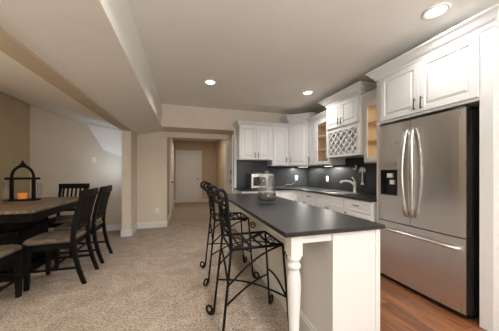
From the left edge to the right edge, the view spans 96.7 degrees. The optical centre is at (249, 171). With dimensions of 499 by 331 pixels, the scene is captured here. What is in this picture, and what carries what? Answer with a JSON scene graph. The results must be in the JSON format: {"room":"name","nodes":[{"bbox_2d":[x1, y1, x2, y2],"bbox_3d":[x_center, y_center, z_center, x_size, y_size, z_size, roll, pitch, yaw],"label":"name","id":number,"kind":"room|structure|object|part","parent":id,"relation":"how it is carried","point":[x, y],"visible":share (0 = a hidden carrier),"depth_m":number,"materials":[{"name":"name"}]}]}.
{"room":"kitchen","nodes":[
{"label":"kitchen","id":0,"kind":"room"},
{"bbox_2d":[0,91,29,198],"bbox_3d":[-3.127,-0.110,0.245,0.120,2.700,8.440,0,0,-16],"label":"wall","id":1,"kind":"structure","parent":0,"point":[14,112],"depth_m":3.92,"materials":[{"name":"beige paint"}]},
{"bbox_2d":[0,51,119,129],"bbox_3d":[-2.242,-1.170,0.506,1.725,0.620,8.440,0,0,-16],"label":"ceiling","id":2,"kind":"structure","parent":0,"point":[17,81],"depth_m":2.76,"materials":[{"name":"paint"}]},
{"bbox_2d":[0,26,130,130],"bbox_3d":[-1.258,-1.125,0.502,0.160,0.670,7.875,0,0,-16],"label":"ceiling beam","id":3,"kind":"structure","parent":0,"point":[9,45],"depth_m":1.78,"materials":[{"name":"beige paint"}]},
{"bbox_2d":[0,0,163,134],"bbox_3d":[-0.996,-1.137,0.874,0.555,0.645,8.440,0,0,-16],"label":"ceiling","id":4,"kind":"structure","parent":0,"point":[96,45],"depth_m":1.63,"materials":[{"name":"paint"}]},
{"bbox_2d":[30,104,228,224],"bbox_3d":[-2.343,-0.110,4.939,4.280,2.700,0.120,0,0,-16],"label":"wall","id":5,"kind":"structure","parent":0,"point":[62,148],"depth_m":4.61,"materials":[{"name":"paint"}]},
{"bbox_2d":[48,224,121,231],"bbox_3d":[-3.434,1.175,4.546,1.725,0.130,0.016,0,0,-16],"label":"baseboard","id":6,"kind":"structure","parent":5,"relation":"attached to","point":[111,227],"depth_m":4.69,"materials":[{"name":"white paint"}]},
{"bbox_2d":[87,124,121,156],"bbox_3d":[-2.966,-0.630,4.646,0.740,0.700,0.090,0,0,-16],"label":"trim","id":7,"kind":"structure","parent":5,"relation":"attached to","point":[110,140],"depth_m":4.64,"materials":[{"name":"paint"}]},
{"bbox_2d":[122,130,136,229],"bbox_3d":[-2.453,-0.110,4.549,0.160,2.700,0.565,0,0,-16],"label":"wall pillar","id":8,"kind":"structure","parent":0,"point":[129,138],"depth_m":4.29,"materials":[{"name":"paint"}]},
{"bbox_2d":[0,202,299,330],"bbox_3d":[-1.754,1.265,2.746,4.390,0.050,12.460,0,0,-16],"label":"floor","id":9,"kind":"structure","parent":0,"point":[152,279],"depth_m":2.34,"materials":[{"name":"carpet"}]},
{"bbox_2d":[0,245,22,297],"bbox_3d":[-2.406,0.720,1.919,0.454,1.040,0.591,0,0,-16],"label":"dining chair","id":10,"kind":"object","parent":9,"relation":"on","point":[8,253],"visible":1,"depth_m":2.18,"materials":[{"name":"black paint"}]},
{"bbox_3d":[-2.421,0.802,1.968,0.400,0.065,0.405,0,0,-16],"label":"seat frame","id":11,"kind":"part","parent":10,"relation":"part of","materials":[{"name":"black paint"}]},
{"bbox_3d":[-2.425,0.745,1.982,0.454,0.051,0.461,0,0,-16],"label":"seat","id":12,"kind":"part","parent":10,"relation":"part of","materials":[{"name":"beige fabric"}]},
{"bbox_3d":[-2.291,1.005,2.200,0.052,0.470,0.052,0,0,-16],"label":"leg","id":13,"kind":"part","parent":10,"relation":"part of","materials":[{"name":"black paint"}]},
{"bbox_2d":[0,196,78,281],"bbox_3d":[-3.101,0.820,2.807,1.340,0.840,1.420,0,0,-16],"label":"dining table","id":14,"kind":"object","parent":9,"relation":"on","point":[20,221],"visible":0.68,"depth_m":2.64,"materials":[{"name":"black paint"}]},
{"bbox_2d":[3,160,40,201],"bbox_3d":[-3.167,0.116,3.101,0.385,0.567,0.123,0,0,-16],"label":"candle lantern","id":15,"kind":"object","parent":14,"relation":"on","point":[22,164],"visible":1,"depth_m":3.08,"materials":[{"name":"black metal"}]},
{"bbox_3d":[-3.167,0.227,3.101,0.385,0.305,0.039,0,0,-16],"label":"frame","id":16,"kind":"part","parent":15,"relation":"part of","materials":[{"name":"black metal"}]},
{"bbox_2d":[17,193,27,198],"bbox_3d":[-3.167,0.336,3.101,0.106,0.082,0.106,0,0,-16],"label":"candle","id":17,"kind":"object","parent":15,"relation":"in","point":[19,195],"visible":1,"depth_m":3.06,"materials":[{"name":"orange wax"}]},
{"bbox_2d":[22,188,98,291],"bbox_3d":[-2.152,0.720,2.571,0.591,1.040,0.454,0,0,-16],"label":"dining chair","id":18,"kind":"object","parent":9,"relation":"on","point":[47,242],"visible":1,"depth_m":2.44,"materials":[{"name":"black wood"}]},
{"bbox_3d":[-2.326,1.005,2.322,0.052,0.470,0.052,0,0,-16],"label":"leg","id":19,"kind":"part","parent":18,"relation":"part of","materials":[{"name":"black paint"}]},
{"bbox_3d":[-2.434,1.005,2.686,0.052,0.470,0.052,0,0,-16],"label":"leg","id":20,"kind":"part","parent":18,"relation":"part of","materials":[{"name":"black paint"}]},
{"bbox_3d":[-2.215,0.745,2.553,0.461,0.051,0.454,0,0,-16],"label":"seat","id":21,"kind":"part","parent":18,"relation":"part of","materials":[{"name":"beige fabric"}]},
{"bbox_3d":[-2.201,0.802,2.557,0.405,0.065,0.400,0,0,-16],"label":"seat frame","id":22,"kind":"part","parent":18,"relation":"part of","materials":[{"name":"black paint"}]},
{"bbox_3d":[-1.886,0.725,2.451,0.149,1.030,0.032,0,0,-16],"label":"leg","id":23,"kind":"part","parent":18,"relation":"part of","materials":[{"name":"black paint"}]},
{"bbox_3d":[-1.984,0.640,2.620,0.022,0.040,0.370,0,0,-16],"label":"rail","id":24,"kind":"part","parent":18,"relation":"part of","materials":[{"name":"black paint"}]},
{"bbox_3d":[-1.891,0.242,2.648,0.036,0.085,0.446,0,0,-16],"label":"rail","id":25,"kind":"part","parent":18,"relation":"part of","materials":[{"name":"black paint"}]},
{"bbox_3d":[-1.994,0.725,2.816,0.149,1.030,0.032,0,0,-16],"label":"leg","id":26,"kind":"part","parent":18,"relation":"part of","materials":[{"name":"black paint"}]},
{"bbox_2d":[48,183,89,239],"bbox_3d":[-2.956,0.720,3.589,0.454,1.040,0.591,0,0,-16],"label":"dining chair","id":27,"kind":"object","parent":9,"relation":"on","point":[60,219],"visible":0.41,"depth_m":3.76,"materials":[{"name":"black paint"}]},
{"bbox_3d":[-2.942,0.802,3.540,0.400,0.065,0.405,0,0,-16],"label":"seat frame","id":28,"kind":"part","parent":27,"relation":"part of","materials":[{"name":"black paint"}]},
{"bbox_3d":[-3.201,0.725,3.747,0.032,1.030,0.149,0,0,-16],"label":"leg","id":29,"kind":"part","parent":27,"relation":"part of","materials":[{"name":"black paint"}]},
{"bbox_3d":[-2.938,0.745,3.526,0.454,0.051,0.461,0,0,-16],"label":"seat","id":30,"kind":"part","parent":27,"relation":"part of","materials":[{"name":"beige fabric"}]},
{"bbox_3d":[-3.033,0.242,3.850,0.446,0.085,0.036,0,0,-16],"label":"rail","id":31,"kind":"part","parent":27,"relation":"part of","materials":[{"name":"black paint"}]},
{"bbox_2d":[54,185,112,267],"bbox_3d":[-2.315,0.720,3.123,0.591,1.040,0.454,0,0,-16],"label":"dining chair","id":32,"kind":"object","parent":9,"relation":"on","point":[100,206],"visible":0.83,"depth_m":3.02,"materials":[{"name":"black paint"}]},
{"bbox_3d":[-2.489,1.005,2.873,0.052,0.470,0.052,0,0,-16],"label":"leg","id":33,"kind":"part","parent":32,"relation":"part of","materials":[{"name":"black paint"}]},
{"bbox_3d":[-2.377,0.745,3.104,0.461,0.051,0.454,0,0,-16],"label":"seat","id":34,"kind":"part","parent":32,"relation":"part of","materials":[{"name":"beige fabric"}]},
{"bbox_3d":[-2.364,0.802,3.108,0.405,0.065,0.400,0,0,-16],"label":"seat frame","id":35,"kind":"part","parent":32,"relation":"part of","materials":[{"name":"black paint"}]},
{"bbox_3d":[-2.049,0.725,3.003,0.149,1.030,0.032,0,0,-16],"label":"leg","id":36,"kind":"part","parent":32,"relation":"part of","materials":[{"name":"black paint"}]},
{"bbox_3d":[-2.054,0.242,3.200,0.036,0.085,0.446,0,0,-16],"label":"rail","id":37,"kind":"part","parent":32,"relation":"part of","materials":[{"name":"black paint"}]},
{"bbox_3d":[-2.156,0.725,3.367,0.149,1.030,0.032,0,0,-16],"label":"leg","id":38,"kind":"part","parent":32,"relation":"part of","materials":[{"name":"black paint"}]},
{"bbox_2d":[121,221,166,236],"bbox_3d":[-2.289,1.175,4.699,0.433,0.130,0.973,0,0,30],"label":"baseboard","id":39,"kind":"structure","parent":9,"relation":"on","point":[124,233],"depth_m":4.86,"materials":[{"name":"white paint"}]},
{"bbox_2d":[200,181,259,285],"bbox_3d":[-0.263,0.672,2.706,0.636,1.123,0.539,0,0,-16],"label":"bar stool","id":40,"kind":"object","parent":9,"relation":"on","point":[241,218],"visible":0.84,"depth_m":2.58,"materials":[{"name":"black metal"}]},
{"bbox_3d":[-0.565,0.886,2.841,0.164,0.695,0.037,0,0,15],"label":"leg","id":41,"kind":"part","parent":40,"relation":"part of","materials":[{"name":"black metal"}]},
{"bbox_3d":[-0.550,0.326,2.814,0.148,0.430,0.025,0,0,-16],"label":"post","id":42,"kind":"part","parent":40,"relation":"part of","materials":[{"name":"black metal"}]},
{"bbox_3d":[-0.443,0.886,2.429,0.037,0.695,0.164,0,0,43],"label":"leg","id":43,"kind":"part","parent":40,"relation":"part of","materials":[{"name":"black metal"}]},
{"bbox_3d":[-0.446,0.326,2.459,0.148,0.430,0.025,0,0,-16],"label":"post","id":44,"kind":"part","parent":40,"relation":"part of","materials":[{"name":"black metal"}]},
{"bbox_3d":[-0.252,0.545,2.709,0.405,0.023,0.387,0,0,-16],"label":"seat","id":45,"kind":"part","parent":40,"relation":"part of","materials":[{"name":"black metal"}]},
{"bbox_3d":[-0.252,0.540,2.709,0.405,0.022,0.386,0,0,-16],"label":"seat frame","id":46,"kind":"part","parent":40,"relation":"part of","materials":[{"name":"black metal"}]},
{"bbox_3d":[-0.074,0.887,2.989,0.030,0.695,0.145,0,0,37],"label":"leg","id":47,"kind":"part","parent":40,"relation":"part of","materials":[{"name":"black metal"}]},
{"bbox_3d":[0.049,0.887,2.571,0.145,0.695,0.030,0,0,20],"label":"leg","id":48,"kind":"part","parent":40,"relation":"part of","materials":[{"name":"black metal"}]},
{"bbox_2d":[206,185,288,330],"bbox_3d":[-0.003,0.672,1.772,0.636,1.123,0.539,0,0,-16],"label":"bar stool","id":49,"kind":"object","parent":9,"relation":"on","point":[224,213],"visible":0.94,"depth_m":1.68,"materials":[{"name":"black metal"}]},
{"bbox_3d":[-0.304,0.886,1.906,0.164,0.695,0.037,0,0,15],"label":"leg","id":50,"kind":"part","parent":49,"relation":"part of","materials":[{"name":"black metal"}]},
{"bbox_3d":[-0.290,0.326,1.880,0.148,0.430,0.025,0,0,-16],"label":"post","id":51,"kind":"part","parent":49,"relation":"part of","materials":[{"name":"black metal"}]},
{"bbox_3d":[-0.185,0.326,1.525,0.148,0.430,0.025,0,0,-16],"label":"post","id":52,"kind":"part","parent":49,"relation":"part of","materials":[{"name":"black metal"}]},
{"bbox_3d":[-0.183,0.886,1.495,0.037,0.695,0.164,0,0,43],"label":"leg","id":53,"kind":"part","parent":49,"relation":"part of","materials":[{"name":"black metal"}]},
{"bbox_3d":[0.008,0.545,1.775,0.405,0.023,0.387,0,0,-16],"label":"seat","id":54,"kind":"part","parent":49,"relation":"part of","materials":[{"name":"black metal"}]},
{"bbox_3d":[0.008,0.540,1.775,0.405,0.022,0.386,0,0,-16],"label":"seat frame","id":55,"kind":"part","parent":49,"relation":"part of","materials":[{"name":"black metal"}]},
{"bbox_3d":[0.186,0.887,2.054,0.030,0.695,0.145,0,0,37],"label":"leg","id":56,"kind":"part","parent":49,"relation":"part of","materials":[{"name":"black metal"}]},
{"bbox_3d":[0.309,0.887,1.637,0.145,0.695,0.030,0,0,20],"label":"leg","id":57,"kind":"part","parent":49,"relation":"part of","materials":[{"name":"black metal"}]},
{"bbox_2d":[221,193,384,330],"bbox_3d":[0.219,0.792,2.470,0.718,0.895,2.325,0,0,-16],"label":"kitchen island","id":58,"kind":"object","parent":9,"relation":"on","point":[332,262],"visible":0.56,"depth_m":1.46,"materials":[{"name":"white paint"}]},
{"bbox_3d":[-0.345,0.806,3.433,0.084,0.867,0.084,0,0,-16],"label":"leg","id":59,"kind":"part","parent":58,"relation":"part of","materials":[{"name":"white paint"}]},
{"bbox_3d":[0.189,1.170,2.460,0.016,0.140,2.228,0,0,-16],"label":"baseboard","id":60,"kind":"part","parent":58,"relation":"part of","materials":[{"name":"white paint"}]},
{"bbox_3d":[0.270,0.806,1.346,0.084,0.867,0.084,0,0,-16],"label":"leg","id":61,"kind":"part","parent":58,"relation":"part of","materials":[{"name":"white paint"}]},
{"bbox_2d":[221,193,384,237],"bbox_3d":[0.219,0.359,2.470,0.718,0.028,2.325,0,0,-16],"label":"island countertop","id":62,"kind":"structure","parent":58,"relation":"on","point":[289,218],"depth_m":1.68,"materials":[{"name":"stone"}]},
{"bbox_2d":[258,192,275,200],"bbox_3d":[0.197,0.166,2.529,0.218,0.356,0.218,0,0,-16],"label":"glass jar","id":63,"kind":"object","parent":62,"relation":"on","point":[266,196],"visible":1,"depth_m":2.45,"materials":[{"name":"glass"}]},
{"bbox_2d":[167,138,173,217],"bbox_3d":[-2.509,-0.060,6.985,0.100,2.600,3.900,0,0,-16],"label":"wall","id":64,"kind":"structure","parent":0,"point":[168,139],"depth_m":5.67,"materials":[{"name":"paint"}]},
{"bbox_2d":[169,140,173,217],"bbox_3d":[-2.342,0.182,6.764,0.096,2.115,1.620,0,0,-16],"label":"door","id":65,"kind":"structure","parent":64,"relation":"in","point":[171,147],"depth_m":6.67,"materials":[{"name":"white paint"}]},
{"bbox_2d":[174,140,215,202],"bbox_3d":[-2.226,-0.110,9.154,3.470,2.700,0.100,0,0,-16],"label":"wall","id":66,"kind":"structure","parent":0,"point":[208,149],"depth_m":9.22,"materials":[{"name":"paint"}]},
{"bbox_2d":[175,150,201,202],"bbox_3d":[-2.458,0.182,8.984,1.030,2.115,0.096,0,0,-16],"label":"door","id":67,"kind":"structure","parent":66,"relation":"in","point":[188,166],"depth_m":9.01,"materials":[{"name":"white paint"}]},
{"bbox_2d":[173,138,217,141],"bbox_3d":[-1.661,-1.310,7.236,1.870,0.100,3.900,0,0,-16],"label":"ceiling","id":68,"kind":"structure","parent":0,"point":[175,139],"depth_m":8.88,"materials":[{"name":"paint"}]},
{"bbox_2d":[162,104,233,134],"bbox_3d":[-1.130,-1.185,4.926,1.480,0.550,0.590,0,0,-16],"label":"wall","id":69,"kind":"structure","parent":0,"point":[175,118],"depth_m":4.66,"materials":[{"name":"paint"}]},
{"bbox_2d":[216,140,226,202],"bbox_3d":[-0.812,-0.060,7.486,0.100,2.600,3.900,0,0,-16],"label":"wall","id":70,"kind":"structure","parent":0,"point":[220,144],"depth_m":8.18,"materials":[{"name":"paint"}]},
{"bbox_2d":[167,199,223,225],"bbox_3d":[-1.661,1.175,7.236,1.670,0.130,3.900,0,0,-16],"label":"baseboard","id":71,"kind":"structure","parent":70,"relation":"attached to","point":[203,200],"depth_m":8.86,"materials":[{"name":"white paint"}]},
{"bbox_2d":[224,143,226,207],"bbox_3d":[-0.693,0.182,6.739,0.096,2.115,0.870,0,0,-16],"label":"door","id":72,"kind":"structure","parent":70,"relation":"in","point":[225,145],"depth_m":7.05,"materials":[{"name":"white paint"}]},
{"bbox_2d":[229,110,291,166],"bbox_3d":[0.478,-0.110,5.465,1.910,2.700,0.708,0,0,-16],"label":"wall","id":73,"kind":"structure","parent":0,"point":[242,115],"depth_m":5.01,"materials":[{"name":"paint"}]},
{"bbox_2d":[227,135,235,228],"bbox_3d":[-0.432,0.215,5.185,0.095,2.050,0.730,0,0,-16],"label":"door frame","id":74,"kind":"structure","parent":73,"relation":"attached to","point":[231,142],"depth_m":5.00,"materials":[{"name":"white paint"}]},
{"bbox_2d":[233,120,272,160],"bbox_3d":[0.068,-0.645,4.761,0.795,0.790,0.405,0,0,-16],"label":"upper cabinet","id":75,"kind":"object","parent":73,"relation":"attached to","point":[253,138],"visible":1,"depth_m":4.63,"materials":[{"name":"white paint"}]},
{"bbox_3d":[-0.015,-0.608,4.593,0.327,0.682,0.020,0,0,-16],"label":"door","id":76,"kind":"part","parent":75,"relation":"part of","materials":[{"name":"white paint"}]},
{"bbox_3d":[0.068,-0.995,4.761,0.795,0.090,0.405,0,0,-16],"label":"crown","id":77,"kind":"part","parent":75,"relation":"part of","materials":[{"name":"white paint"}]},
{"bbox_3d":[0.301,-0.608,4.687,0.327,0.682,0.020,0,0,-16],"label":"door","id":78,"kind":"part","parent":75,"relation":"part of","materials":[{"name":"white paint"}]},
{"bbox_2d":[236,161,306,187],"bbox_3d":[0.519,0.048,5.101,1.782,0.592,0.008,0,0,-16],"label":"backsplash","id":79,"kind":"structure","parent":73,"relation":"attached to","point":[283,175],"depth_m":5.11,"materials":[{"name":"tile"}]},
{"bbox_2d":[267,123,289,165],"bbox_3d":[0.631,-0.585,4.927,0.377,0.910,0.405,0,0,-16],"label":"upper cabinet","id":80,"kind":"object","parent":73,"relation":"attached to","point":[279,130],"visible":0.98,"depth_m":4.79,"materials":[{"name":"white paint"}]},
{"bbox_3d":[0.669,-0.547,4.795,0.332,0.802,0.020,0,0,-16],"label":"door","id":81,"kind":"part","parent":80,"relation":"part of","materials":[{"name":"white paint"}]},
{"bbox_3d":[0.631,-0.995,4.927,0.377,0.090,0.405,0,0,-16],"label":"crown","id":82,"kind":"part","parent":80,"relation":"part of","materials":[{"name":"white paint"}]},
{"bbox_2d":[279,112,318,166],"bbox_3d":[1.135,-0.680,4.909,0.725,1.100,0.725,0,0,-16],"label":"upper cabinet","id":83,"kind":"object","parent":73,"relation":"attached to","point":[298,129],"visible":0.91,"depth_m":4.73,"materials":[{"name":"white paint"}]},
{"bbox_3d":[1.044,-0.627,4.742,0.390,0.962,0.020,0,0,29],"label":"door","id":84,"kind":"part","parent":83,"relation":"part of","materials":[{"name":"white paint"}]},
{"bbox_3d":[1.135,-1.180,4.909,0.725,0.100,0.725,0,0,-16],"label":"crown","id":85,"kind":"part","parent":83,"relation":"part of","materials":[{"name":"white paint"}]},
{"bbox_2d":[127,0,498,114],"bbox_3d":[0.922,-1.410,1.132,3.270,0.100,7.850,0,0,-16],"label":"ceiling","id":86,"kind":"structure","parent":0,"point":[261,55],"depth_m":2.33,"materials":[{"name":"paint"}]},
{"bbox_2d":[204,79,216,84],"bbox_3d":[-0.592,-1.353,3.349,0.196,0.011,0.196,0,0,-16],"label":"recessed light","id":87,"kind":"object","parent":86,"relation":"in","point":[208,81],"visible":1,"depth_m":3.34,"materials":[{"name":"white plastic"}]},
{"bbox_2d":[302,91,313,94],"bbox_3d":[0.996,-1.353,3.797,0.196,0.011,0.196,0,0,-16],"label":"recessed light","id":88,"kind":"object","parent":86,"relation":"in","point":[304,92],"visible":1,"depth_m":3.78,"materials":[{"name":"white plastic"}]},
{"bbox_2d":[422,2,451,18],"bbox_3d":[1.575,-1.353,1.872,0.196,0.011,0.196,0,0,-16],"label":"recessed light","id":89,"kind":"object","parent":86,"relation":"in","point":[437,10],"visible":1,"depth_m":1.86,"materials":[{"name":"white plastic"}]},
{"bbox_2d":[309,107,356,166],"bbox_3d":[2.549,-0.110,1.613,0.118,2.700,7.852,0,0,-16],"label":"wall","id":90,"kind":"structure","parent":0,"point":[324,108],"depth_m":4.79,"materials":[{"name":"paint"}]},
{"bbox_2d":[306,111,344,165],"bbox_3d":[1.468,-0.615,4.343,0.405,0.970,0.696,0,0,-16],"label":"upper cabinet","id":91,"kind":"object","parent":90,"relation":"attached to","point":[317,123],"visible":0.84,"depth_m":4.44,"materials":[{"name":"white paint"}]},
{"bbox_3d":[1.276,-0.561,4.508,0.020,0.835,0.247,0,0,-16],"label":"door","id":92,"kind":"part","parent":91,"relation":"part of","materials":[{"name":"white paint"}]},
{"bbox_3d":[1.468,-1.055,4.343,0.405,0.090,0.696,0,0,-16],"label":"crown","id":93,"kind":"part","parent":91,"relation":"part of","materials":[{"name":"white paint"}]},
{"bbox_2d":[318,134,325,138],"bbox_3d":[1.513,-0.699,4.356,0.288,0.018,0.648,0,0,-16],"label":"shelf","id":94,"kind":"object","parent":91,"relation":"attached to","point":[322,136],"depth_m":4.44,"materials":[{"name":"brown wood"}]},
{"bbox_3d":[1.372,-0.561,4.184,0.020,0.835,0.423,0,0,-16],"label":"door","id":95,"kind":"part","parent":91,"relation":"part of","materials":[{"name":"white paint"}]},
{"bbox_2d":[307,157,376,193],"bbox_3d":[1.736,0.048,4.138,0.008,0.592,2.526,0,0,-16],"label":"backsplash","id":96,"kind":"structure","parent":90,"relation":"attached to","point":[316,175],"depth_m":4.03,"materials":[{"name":"tile"}]},
{"bbox_2d":[359,167,365,184],"bbox_3d":[1.864,0.062,3.667,0.027,0.297,0.166,0,0,-16],"label":"wall decoration","id":97,"kind":"object","parent":96,"relation":"attached to","point":[362,169],"visible":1,"depth_m":3.66,"materials":[{"name":"silver metal"}]},
{"bbox_2d":[318,81,376,157],"bbox_3d":[1.628,-0.755,3.619,0.510,1.010,0.980,0,0,-16],"label":"wine rack cabinet","id":98,"kind":"object","parent":90,"relation":"attached to","point":[344,108],"visible":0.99,"depth_m":3.49,"materials":[{"name":"white paint"}]},
{"bbox_3d":[1.418,-0.927,3.744,0.020,0.382,0.357,0,0,-16],"label":"door","id":99,"kind":"part","parent":98,"relation":"part of","materials":[{"name":"white paint"}]},
{"bbox_3d":[1.628,-1.200,3.619,0.510,0.120,0.980,0,0,-16],"label":"crown","id":100,"kind":"part","parent":98,"relation":"part of","materials":[{"name":"white paint"}]},
{"bbox_3d":[1.520,-0.927,3.399,0.020,0.382,0.357,0,0,-16],"label":"door","id":101,"kind":"part","parent":98,"relation":"part of","materials":[{"name":"white paint"}]},
{"bbox_2d":[360,89,376,162],"bbox_3d":[1.846,-0.615,3.064,0.405,0.970,0.403,0,0,-16],"label":"upper cabinet","id":102,"kind":"object","parent":90,"relation":"attached to","point":[369,98],"visible":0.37,"depth_m":3.19,"materials":[{"name":"white paint"}]},
{"bbox_3d":[1.846,-1.055,3.064,0.405,0.090,0.403,0,0,-16],"label":"crown","id":103,"kind":"part","parent":102,"relation":"part of","materials":[{"name":"white paint"}]},
{"bbox_3d":[1.714,-0.561,3.025,0.020,0.835,0.380,0,0,-16],"label":"door","id":104,"kind":"part","parent":102,"relation":"part of","materials":[{"name":"white paint"}]},
{"bbox_2d":[231,229,486,330],"bbox_3d":[1.584,1.264,1.327,1.890,0.052,7.850,0,0,-16],"label":"floor","id":105,"kind":"structure","parent":0,"point":[401,308],"depth_m":1.93,"materials":[{"name":"brown wood"}]},
{"bbox_2d":[235,189,277,232],"bbox_3d":[0.133,0.806,4.657,0.750,0.867,0.642,0,0,-16],"label":"base cabinet","id":106,"kind":"object","parent":105,"relation":"on","point":[238,225],"visible":0.1,"depth_m":4.46,"materials":[{"name":"white paint"}]},
{"bbox_3d":[0.212,0.463,4.389,0.727,0.152,0.020,0,0,-16],"label":"drawer","id":107,"kind":"part","parent":106,"relation":"part of","materials":[{"name":"white paint"}]},
{"bbox_2d":[234,186,376,201],"bbox_3d":[0.881,0.359,3.886,1.790,0.028,2.545,0,0,-16],"label":"countertop","id":108,"kind":"structure","parent":106,"relation":"on","point":[363,196],"depth_m":4.14,"materials":[{"name":"stone"}]},
{"bbox_2d":[247,174,273,188],"bbox_3d":[0.228,0.196,4.740,0.490,0.299,0.417,0,0,-16],"label":"microwave","id":109,"kind":"object","parent":108,"relation":"on","point":[253,180],"visible":0.99,"depth_m":4.57,"materials":[{"name":"grey metal"}]},
{"bbox_3d":[0.220,0.188,4.555,0.330,0.250,0.010,0,0,-16],"label":"door","id":110,"kind":"part","parent":109,"relation":"part of","materials":[{"name":"silver metal"}]},
{"bbox_3d":[0.445,0.194,4.624,0.110,0.238,0.005,0,0,-16],"label":"control panel","id":111,"kind":"part","parent":109,"relation":"part of","materials":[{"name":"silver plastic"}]},
{"bbox_2d":[321,190,360,193],"bbox_3d":[1.510,0.356,3.771,0.368,0.030,0.618,0,0,-16],"label":"sink","id":112,"kind":"object","parent":108,"relation":"in","point":[336,191],"visible":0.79,"depth_m":3.79,"materials":[{"name":"silver metal"}]},
{"bbox_2d":[339,177,356,192],"bbox_3d":[1.679,0.211,3.784,0.281,0.268,0.068,0,0,26],"label":"faucet","id":113,"kind":"object","parent":108,"relation":"on","point":[354,183],"visible":0.99,"depth_m":3.73,"materials":[{"name":"silver metal"}]},
{"bbox_3d":[1.668,0.191,3.781,0.263,0.126,0.044,0,0,24],"label":"spout","id":114,"kind":"part","parent":113,"relation":"part of","materials":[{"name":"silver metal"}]},
{"bbox_2d":[278,190,296,200],"bbox_3d":[0.701,0.806,4.825,0.435,0.867,0.642,0,0,-16],"label":"base cabinet","id":115,"kind":"object","parent":105,"relation":"on","point":[287,194],"visible":0.27,"depth_m":4.57,"materials":[{"name":"white paint"}]},
{"bbox_2d":[297,190,315,205],"bbox_3d":[1.341,0.806,4.368,0.636,0.867,0.700,0,0,-16],"label":"base cabinet","id":116,"kind":"object","parent":105,"relation":"on","point":[304,197],"visible":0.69,"depth_m":4.22,"materials":[{"name":"white paint"}]},
{"bbox_3d":[1.119,0.463,4.141,0.020,0.152,0.367,0,0,-16],"label":"drawer","id":117,"kind":"part","parent":116,"relation":"part of","materials":[{"name":"white paint"}]},
{"bbox_3d":[1.119,0.833,4.141,0.020,0.572,0.367,0,0,-16],"label":"door","id":118,"kind":"part","parent":116,"relation":"part of","materials":[{"name":"white paint"}]},
{"bbox_2d":[315,193,344,213],"bbox_3d":[1.544,0.806,3.677,0.636,0.867,0.740,0,0,-16],"label":"base cabinet","id":119,"kind":"object","parent":105,"relation":"on","point":[333,203],"visible":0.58,"depth_m":3.53,"materials":[{"name":"white paint"}]},
{"bbox_3d":[1.228,0.833,3.772,0.020,0.572,0.357,0,0,-16],"label":"door","id":120,"kind":"part","parent":119,"relation":"part of","materials":[{"name":"white paint"}]},
{"bbox_3d":[1.279,0.463,3.599,0.020,0.152,0.717,0,0,-16],"label":"drawer","id":121,"kind":"part","parent":119,"relation":"part of","materials":[{"name":"white paint"}]},
{"bbox_3d":[1.330,0.833,3.426,0.020,0.572,0.357,0,0,-16],"label":"door","id":122,"kind":"part","parent":119,"relation":"part of","materials":[{"name":"white paint"}]},
{"bbox_2d":[344,198,376,221],"bbox_3d":[1.722,0.806,3.075,0.636,0.867,0.515,0,0,-16],"label":"base cabinet","id":123,"kind":"object","parent":105,"relation":"on","point":[366,210],"visible":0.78,"depth_m":2.92,"materials":[{"name":"white paint"}]},
{"bbox_3d":[1.456,0.463,2.997,0.020,0.152,0.492,0,0,-16],"label":"drawer","id":124,"kind":"part","parent":123,"relation":"part of","materials":[{"name":"white paint"}]},
{"bbox_3d":[1.456,0.833,2.997,0.020,0.572,0.492,0,0,-16],"label":"door","id":125,"kind":"part","parent":123,"relation":"part of","materials":[{"name":"white paint"}]},
{"bbox_2d":[378,106,478,318],"bbox_3d":[1.908,0.343,2.322,0.675,1.795,0.871,0,0,-16],"label":"refrigerator","id":126,"kind":"object","parent":105,"relation":"on","point":[428,166],"visible":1,"depth_m":2.07,"materials":[{"name":"grey metal"}]},
{"bbox_3d":[1.580,-0.070,2.519,0.009,0.089,0.225,0,0,-16],"label":"control panel","id":127,"kind":"part","parent":126,"relation":"part of","materials":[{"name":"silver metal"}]},
{"bbox_3d":[1.621,0.007,2.483,0.065,1.085,0.401,0,0,-16],"label":"door","id":128,"kind":"part","parent":126,"relation":"part of","materials":[{"name":"silver metal"}]},
{"bbox_3d":[1.601,0.010,2.306,0.084,0.908,0.047,0,0,10],"label":"handle","id":129,"kind":"part","parent":126,"relation":"part of","materials":[{"name":"silver metal"}]},
{"bbox_3d":[1.623,0.010,2.232,0.084,0.908,0.047,0,0,-43],"label":"handle","id":130,"kind":"part","parent":126,"relation":"part of","materials":[{"name":"silver metal"}]},
{"bbox_3d":[1.624,0.641,2.239,0.082,0.039,0.827,0,0,-16],"label":"handle","id":131,"kind":"part","parent":126,"relation":"part of","materials":[{"name":"silver metal"}]},
{"bbox_3d":[1.688,0.873,2.257,0.065,0.625,0.871,0,0,-16],"label":"freezer drawer","id":132,"kind":"part","parent":126,"relation":"part of","materials":[{"name":"silver metal"}]},
{"bbox_3d":[1.745,0.007,2.063,0.065,1.085,0.466,0,0,-16],"label":"door","id":133,"kind":"part","parent":126,"relation":"part of","materials":[{"name":"silver metal"}]},
{"bbox_2d":[366,3,498,330],"bbox_3d":[1.947,0.005,2.287,0.650,2.470,1.245,0,0,-16],"label":"tall cabinet","id":134,"kind":"object","parent":105,"relation":"on","point":[459,66],"visible":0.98,"depth_m":1.80,"materials":[{"name":"white paint"}]},
{"bbox_3d":[1.843,0.040,2.804,0.558,2.400,0.035,0,0,-16],"label":"panel","id":135,"kind":"part","parent":134,"relation":"part of","materials":[{"name":"white paint"}]},
{"bbox_3d":[1.637,-0.853,2.438,0.020,0.502,0.447,0,0,-16],"label":"door","id":136,"kind":"part","parent":134,"relation":"part of","materials":[{"name":"white paint"}]},
{"bbox_3d":[1.947,-1.173,2.287,0.650,0.115,1.245,0,0,-16],"label":"crown","id":137,"kind":"part","parent":134,"relation":"part of","materials":[{"name":"white paint"}]},
{"bbox_3d":[1.766,-0.853,1.999,0.020,0.502,0.462,0,0,-16],"label":"door","id":138,"kind":"part","parent":134,"relation":"part of","materials":[{"name":"white paint"}]},
{"bbox_3d":[2.127,0.040,1.819,0.570,2.400,0.085,0,0,-16],"label":"panel","id":139,"kind":"part","parent":134,"relation":"part of","materials":[{"name":"white paint"}]}
]}

